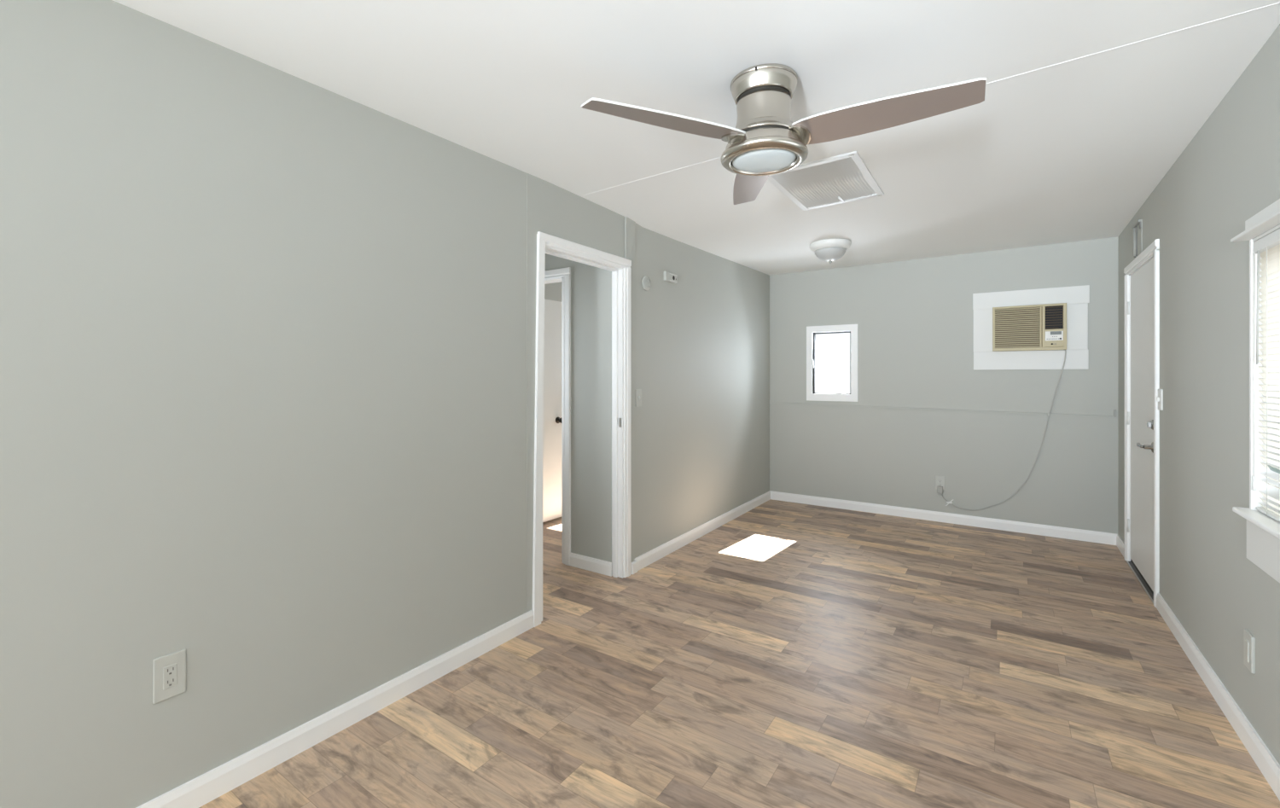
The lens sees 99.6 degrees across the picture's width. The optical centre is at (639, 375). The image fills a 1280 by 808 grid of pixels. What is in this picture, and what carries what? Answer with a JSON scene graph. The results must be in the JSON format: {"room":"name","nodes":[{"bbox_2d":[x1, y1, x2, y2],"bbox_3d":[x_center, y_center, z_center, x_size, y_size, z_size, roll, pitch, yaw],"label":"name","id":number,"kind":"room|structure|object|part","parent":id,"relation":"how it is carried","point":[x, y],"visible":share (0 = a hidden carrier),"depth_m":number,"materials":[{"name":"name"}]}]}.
{"room":"empty living room","nodes":[
{"label":"empty living room","id":0,"kind":"room"},
{"bbox_2d":[0,0,769,807],"bbox_3d":[-1.433,0.070,1.627,0.086,2.500,10.081,0,0,34],"label":"wall","id":1,"kind":"structure","parent":0,"point":[267,333],"depth_m":1.79,"materials":[{"name":"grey paint"}]},
{"bbox_2d":[152,649,186,703],"bbox_3d":[-1.394,0.890,1.604,0.009,0.130,0.076,0,0,34],"label":"wall outlet","id":2,"kind":"object","parent":1,"relation":"attached to","point":[169,671],"visible":1,"depth_m":1.60,"materials":[{"name":"white plastic"}]},
{"bbox_2d":[162,663,177,689],"bbox_3d":[-1.392,0.890,1.603,0.004,0.066,0.033,0,0,34],"label":"receptacle","id":3,"kind":"object","parent":2,"relation":"attached to","point":[170,670],"depth_m":1.60,"materials":[{"name":"white plastic"}]},
{"bbox_2d":[135,610,534,807],"bbox_3d":[-2.370,1.276,0.129,0.014,0.088,6.548,0,0,34],"label":"baseboard","id":4,"kind":"structure","parent":1,"relation":"attached to","point":[209,786],"depth_m":1.97,"materials":[{"name":"white wood"}]},
{"bbox_2d":[531,231,631,627],"bbox_3d":[-0.354,0.276,3.246,0.128,2.088,0.898,0,0,34],"label":"door frame","id":5,"kind":"structure","parent":1,"relation":"in","point":[620,269],"depth_m":3.54,"materials":[{"name":"white wood"}]},
{"bbox_3d":[-0.539,0.282,2.880,0.019,2.075,0.086,0,0,34],"label":"casing","id":6,"kind":"part","parent":5,"relation":"part of","materials":[{"name":"white wood"}]},
{"bbox_3d":[-0.301,-0.737,3.235,0.020,0.063,0.856,0,0,34],"label":"head casing","id":7,"kind":"part","parent":5,"relation":"part of","materials":[{"name":"white wood"}]},
{"bbox_3d":[-0.129,0.305,3.539,0.018,0.060,0.002,0,0,34],"label":"strike plate","id":8,"kind":"part","parent":5,"relation":"part of","materials":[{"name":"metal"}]},
{"bbox_3d":[-0.083,0.305,3.564,0.020,2.030,0.066,0,0,34],"label":"casing","id":9,"kind":"part","parent":5,"relation":"part of","materials":[{"name":"white wood"}]},
{"bbox_2d":[624,216,635,560],"bbox_3d":[-0.065,0.026,3.602,0.009,2.412,0.115,0,0,34],"label":"trim","id":10,"kind":"structure","parent":1,"relation":"attached to","point":[630,225],"depth_m":3.62,"materials":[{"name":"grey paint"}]},
{"bbox_2d":[635,389,641,407],"bbox_3d":[-0.005,0.150,3.686,0.017,0.118,0.072,0,0,34],"label":"light switch","id":11,"kind":"object","parent":1,"relation":"attached to","point":[638,392],"visible":1,"depth_m":3.68,"materials":[{"name":"white plastic"}]},
{"bbox_2d":[641,275,651,290],"bbox_3d":[0.050,-0.645,3.763,0.022,0.104,0.104,0,0,34],"label":"wall sensor","id":12,"kind":"object","parent":1,"relation":"attached to","point":[646,282],"visible":1,"depth_m":3.75,"materials":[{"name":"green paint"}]},
{"bbox_2d":[663,271,677,284],"bbox_3d":[0.228,-0.732,4.029,0.024,0.068,0.170,0,0,34],"label":"junction box","id":13,"kind":"object","parent":1,"relation":"attached to","point":[668,276],"visible":1,"depth_m":4.01,"materials":[{"name":"white plastic"}]},
{"bbox_2d":[631,490,770,574],"bbox_3d":[0.668,1.276,4.689,0.026,0.088,2.627,0,0,34],"label":"baseboard","id":14,"kind":"structure","parent":1,"relation":"attached to","point":[648,558],"depth_m":4.32,"materials":[{"name":"white wood"}]},
{"bbox_2d":[544,282,561,302],"bbox_3d":[-2.770,0.070,2.596,0.100,2.500,10.180,0,0,34],"label":"wall","id":15,"kind":"structure","parent":0,"point":[552,291],"depth_m":5.33,"materials":[{"name":"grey paint"}]},
{"bbox_2d":[544,253,611,562],"bbox_3d":[-0.795,0.070,4.047,1.535,2.500,0.100,0,0,34],"label":"wall","id":16,"kind":"structure","parent":0,"point":[590,286],"depth_m":3.67,"materials":[{"name":"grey paint"}]},
{"bbox_2d":[542,267,570,565],"bbox_3d":[-0.631,0.281,4.400,0.950,2.077,0.902,0,0,34],"label":"door","id":17,"kind":"structure","parent":16,"relation":"in","point":[556,437],"depth_m":4.82,"materials":[{"name":"white paint"}]},
{"bbox_3d":[-0.879,-0.726,4.034,0.950,0.062,0.017,0,0,34],"label":"head casing","id":18,"kind":"part","parent":17,"relation":"part of","materials":[{"name":"white wood"}]},
{"bbox_3d":[-0.726,0.405,4.937,0.068,0.060,0.060,0,0,34],"label":"knob","id":19,"kind":"part","parent":17,"relation":"part of","materials":[{"name":"brown metal"}]},
{"bbox_3d":[-0.513,0.310,3.785,0.065,2.020,0.017,0,0,34],"label":"casing","id":20,"kind":"part","parent":17,"relation":"part of","materials":[{"name":"white wood"}]},
{"bbox_2d":[569,552,612,576],"bbox_3d":[-0.335,1.276,3.665,0.365,0.088,0.014,0,0,34],"label":"baseboard","id":21,"kind":"structure","parent":16,"relation":"attached to","point":[584,562],"depth_m":3.65,"materials":[{"name":"white wood"}]},
{"bbox_2d":[112,0,1279,275],"bbox_3d":[-0.919,-1.133,1.290,4.630,0.214,10.300,0,0,34],"label":"ceiling","id":22,"kind":"structure","parent":0,"point":[1071,151],"depth_m":2.02,"materials":[{"name":"white paint"}]},
{"bbox_2d":[581,63,986,204],"bbox_3d":[0.582,-0.934,1.917,1.088,0.309,1.243,0,0,34],"label":"ceiling fan","id":23,"kind":"object","parent":22,"relation":"hanging from","point":[765,141],"visible":1,"depth_m":1.88,"materials":[{"name":"silver metal"}]},
{"bbox_3d":[0.086,-0.862,1.823,0.566,0.040,0.156,0,0,-25],"label":"blade","id":24,"kind":"part","parent":23,"relation":"part of","materials":[{"name":"wood"}]},
{"bbox_3d":[0.490,-0.862,2.402,0.156,0.040,0.566,0,0,5],"label":"blade","id":25,"kind":"part","parent":23,"relation":"part of","materials":[{"name":"wood"}]},
{"bbox_3d":[0.799,-0.862,1.776,0.569,0.040,0.158,0,0,34],"label":"blade","id":26,"kind":"part","parent":23,"relation":"part of","materials":[{"name":"wood"}]},
{"bbox_2d":[767,151,884,210],"bbox_3d":[1.042,-1.071,3.022,0.475,0.044,0.690,0,0,34],"label":"ceiling vent","id":27,"kind":"object","parent":22,"relation":"in","point":[835,167],"visible":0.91,"depth_m":2.95,"materials":[{"name":"metal"}]},
{"bbox_2d":[809,238,851,263],"bbox_3d":[1.529,-0.982,4.348,0.316,0.169,0.316,0,0,34],"label":"ceiling light","id":28,"kind":"object","parent":22,"relation":"attached to","point":[827,250],"visible":1,"depth_m":4.25,"materials":[{"name":"white glass"}]},
{"bbox_3d":[1.529,-0.964,4.348,0.244,0.089,0.244,0,0,34],"label":"lamp shade","id":29,"kind":"part","parent":28,"relation":"part of","materials":[{"name":"white glass"}]},
{"bbox_2d":[198,499,1279,807],"bbox_3d":[-0.932,1.350,1.286,4.612,0.060,10.280,0,0,34],"label":"floor","id":30,"kind":"structure","parent":0,"point":[788,654],"depth_m":2.21,"materials":[{"name":"brown wood"}]},
{"bbox_2d":[581,2,1279,196],"bbox_3d":[0.801,-1.089,2.381,2.768,0.072,0.024,0,0,35],"label":"trim","id":31,"kind":"structure","parent":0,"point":[1277,2],"depth_m":1.86,"materials":[{"name":"white paint"}]},
{"bbox_2d":[769,236,1118,534],"bbox_3d":[2.590,0.070,5.053,2.822,2.500,0.110,0,0,34],"label":"wall","id":32,"kind":"structure","parent":0,"point":[914,318],"depth_m":4.86,"materials":[{"name":"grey paint"}]},
{"bbox_2d":[806,324,858,401],"bbox_3d":[1.934,-0.127,5.446,0.503,0.762,0.069,0,0,34],"label":"window","id":33,"kind":"structure","parent":32,"relation":"in","point":[811,331],"depth_m":5.43,"materials":[{"name":"white plastic"}]},
{"bbox_3d":[1.942,-0.130,5.462,0.385,0.630,0.033,0,0,34],"label":"sash","id":34,"kind":"part","parent":33,"relation":"part of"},
{"bbox_2d":[935,475,944,490],"bbox_3d":[2.717,0.968,4.896,0.074,0.130,0.009,0,0,34],"label":"wall outlet","id":35,"kind":"object","parent":32,"relation":"attached to","point":[939,480],"visible":1,"depth_m":4.89,"materials":[{"name":"white plastic"}]},
{"bbox_2d":[937,478,942,486],"bbox_3d":[2.715,0.968,4.894,0.033,0.066,0.004,0,0,34],"label":"receptacle","id":36,"kind":"object","parent":35,"relation":"attached to","point":[939,480],"depth_m":4.89,"materials":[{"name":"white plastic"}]},
{"bbox_2d":[769,401,1116,418],"bbox_3d":[2.549,0.296,5.005,2.809,0.062,0.016,0,0,34],"label":"trim","id":37,"kind":"structure","parent":32,"relation":"attached to","point":[1114,410],"depth_m":4.81,"materials":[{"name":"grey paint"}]},
{"bbox_2d":[769,490,1117,545],"bbox_3d":[2.555,1.276,5.002,2.822,0.088,0.014,0,0,34],"label":"baseboard","id":38,"kind":"structure","parent":32,"relation":"attached to","point":[1010,526],"depth_m":4.81,"materials":[{"name":"white wood"}]},
{"bbox_2d":[972,285,1089,369],"bbox_3d":[3.251,-0.388,4.528,0.790,0.669,0.016,0,0,34],"label":"air conditioner frame","id":39,"kind":"structure","parent":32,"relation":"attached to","point":[1077,298],"depth_m":4.49,"materials":[{"name":"white paint"}]},
{"bbox_2d":[936,302,1066,511],"bbox_3d":[3.131,0.300,4.726,0.920,1.771,0.323,0,0,34],"label":"air conditioner","id":40,"kind":"object","parent":39,"relation":"attached to","point":[1032,327],"visible":1,"depth_m":4.48,"materials":[{"name":"beige plastic"}]},
{"bbox_2d":[994,307,1040,348],"bbox_3d":[3.160,-0.402,4.535,0.312,0.335,0.033,0,0,34],"label":"grille","id":41,"kind":"object","parent":40,"relation":"attached to","point":[1015,327],"depth_m":4.53,"materials":[{"name":"beige plastic"}]},
{"bbox_3d":[3.226,-0.398,4.493,0.500,0.375,0.042,0,0,34],"label":"panel","id":42,"kind":"part","parent":40,"relation":"part of","materials":[{"name":"beige plastic"}]},
{"bbox_2d":[1045,305,1063,329],"bbox_3d":[3.366,-0.473,4.400,0.116,0.187,0.030,0,0,34],"label":"outlet","id":43,"kind":"object","parent":40,"relation":"attached to","point":[1054,314],"depth_m":4.40,"materials":[{"name":"black plastic"}]},
{"bbox_3d":[3.363,-0.324,4.396,0.120,0.080,0.028,0,0,34],"label":"control panel","id":44,"kind":"part","parent":40,"relation":"part of","materials":[{"name":"white plastic"}]},
{"bbox_2d":[1118,23,1279,764],"bbox_3d":[0.942,0.070,0.013,0.120,2.500,10.080,0,0,34],"label":"wall","id":45,"kind":"structure","parent":0,"point":[1229,172],"depth_m":2.27,"materials":[{"name":"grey paint"}]},
{"bbox_2d":[1116,534,1123,556],"bbox_3d":[3.607,1.276,4.052,0.014,0.088,0.377,0,0,34],"label":"baseboard","id":46,"kind":"structure","parent":45,"relation":"attached to","point":[1120,543],"depth_m":4.07,"materials":[{"name":"white wood"}]},
{"bbox_2d":[1131,218,1142,257],"bbox_3d":[3.260,-0.897,3.549,0.022,0.215,0.205,0,0,34],"label":"door chime","id":47,"kind":"object","parent":45,"relation":"attached to","point":[1137,226],"visible":0.97,"depth_m":3.55,"materials":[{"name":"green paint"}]},
{"bbox_3d":[3.281,-0.890,3.575,0.007,0.196,0.011,0,0,34],"label":"rail","id":48,"kind":"part","parent":47,"relation":"part of","materials":[{"name":"white metal"}]},
{"bbox_3d":[3.267,-0.897,3.544,0.005,0.215,0.205,0,0,34],"label":"plate","id":49,"kind":"part","parent":47,"relation":"part of","materials":[{"name":"green paint"}]},
{"bbox_2d":[1123,238,1159,607],"bbox_3d":[3.252,0.271,3.466,0.182,2.098,0.990,0,0,34],"label":"door","id":50,"kind":"structure","parent":45,"relation":"in","point":[1142,276],"depth_m":3.48,"materials":[{"name":"white paint"}]},
{"bbox_3d":[3.481,0.300,3.870,0.018,2.040,0.065,0,0,34],"label":"casing","id":51,"kind":"part","parent":50,"relation":"part of","materials":[{"name":"white wood"}]},
{"bbox_3d":[3.221,-0.747,3.487,0.018,0.063,0.990,0,0,34],"label":"head casing","id":52,"kind":"part","parent":50,"relation":"part of","materials":[{"name":"white wood"}]},
{"bbox_3d":[3.036,0.423,3.251,0.066,0.066,0.153,0,0,34],"label":"lever handle","id":53,"kind":"part","parent":50,"relation":"part of","materials":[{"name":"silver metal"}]},
{"bbox_3d":[2.961,0.300,3.105,0.018,2.040,0.065,0,0,34],"label":"casing","id":54,"kind":"part","parent":50,"relation":"part of","materials":[{"name":"white wood"}]},
{"bbox_2d":[1157,389,1163,410],"bbox_3d":[2.918,0.133,3.041,0.019,0.118,0.074,0,0,34],"label":"light switch","id":55,"kind":"object","parent":45,"relation":"attached to","point":[1160,399],"visible":1,"depth_m":3.02,"materials":[{"name":"white plastic"}]},
{"bbox_2d":[1156,592,1279,801],"bbox_3d":[0.499,1.276,-0.520,0.014,0.088,8.700,0,0,34],"label":"baseboard","id":56,"kind":"structure","parent":45,"relation":"attached to","point":[1259,753],"depth_m":2.09,"materials":[{"name":"white wood"}]},
{"bbox_2d":[1243,628,1255,674],"bbox_3d":[2.158,0.975,1.919,0.014,0.128,0.078,0,0,34],"label":"wall outlet","id":57,"kind":"object","parent":45,"relation":"attached to","point":[1248,639],"visible":1,"depth_m":1.91,"materials":[{"name":"white plastic"}]},
{"bbox_2d":[1244,639,1249,662],"bbox_3d":[2.155,0.975,1.921,0.005,0.070,0.034,0,0,34],"label":"receptacle","id":58,"kind":"object","parent":57,"relation":"attached to","point":[1246,641],"depth_m":1.92,"materials":[{"name":"white plastic"}]},
{"bbox_2d":[1230,198,1279,582],"bbox_3d":[1.698,0.048,1.169,0.170,1.195,1.764,0,0,34],"label":"window","id":59,"kind":"structure","parent":45,"relation":"in","point":[1263,531],"depth_m":1.89,"materials":[{"name":"white paint"}]},
{"bbox_3d":[1.698,-0.510,1.169,0.170,0.080,1.764,0,0,34],"label":"head trim","id":60,"kind":"part","parent":59,"relation":"part of","materials":[{"name":"white paint"}]},
{"bbox_3d":[1.700,0.478,1.168,0.166,0.018,1.764,0,0,34],"label":"sill","id":61,"kind":"part","parent":59,"relation":"part of","materials":[{"name":"white wood"}]},
{"bbox_2d":[1251,228,1279,522],"bbox_3d":[1.684,-0.001,1.184,0.042,0.935,1.712,0,0,34],"label":"window blind","id":62,"kind":"object","parent":59,"relation":"attached to","point":[1267,247],"visible":1,"depth_m":1.82,"materials":[{"name":"white paint"}]},
{"bbox_3d":[2.144,-0.015,1.889,0.010,0.830,0.010,0,0,34],"label":"pull cord","id":63,"kind":"part","parent":62,"relation":"part of","materials":[{"name":"white paint"}]},
{"bbox_3d":[1.687,0.462,1.185,0.024,0.010,1.698,0,0,34],"label":"rail","id":64,"kind":"part","parent":62,"relation":"part of","materials":[{"name":"white paint"}]},
{"bbox_3d":[2.104,0.018,1.798,0.030,0.895,0.002,0,0,34],"label":"ladder cord","id":65,"kind":"part","parent":62,"relation":"part of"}
]}

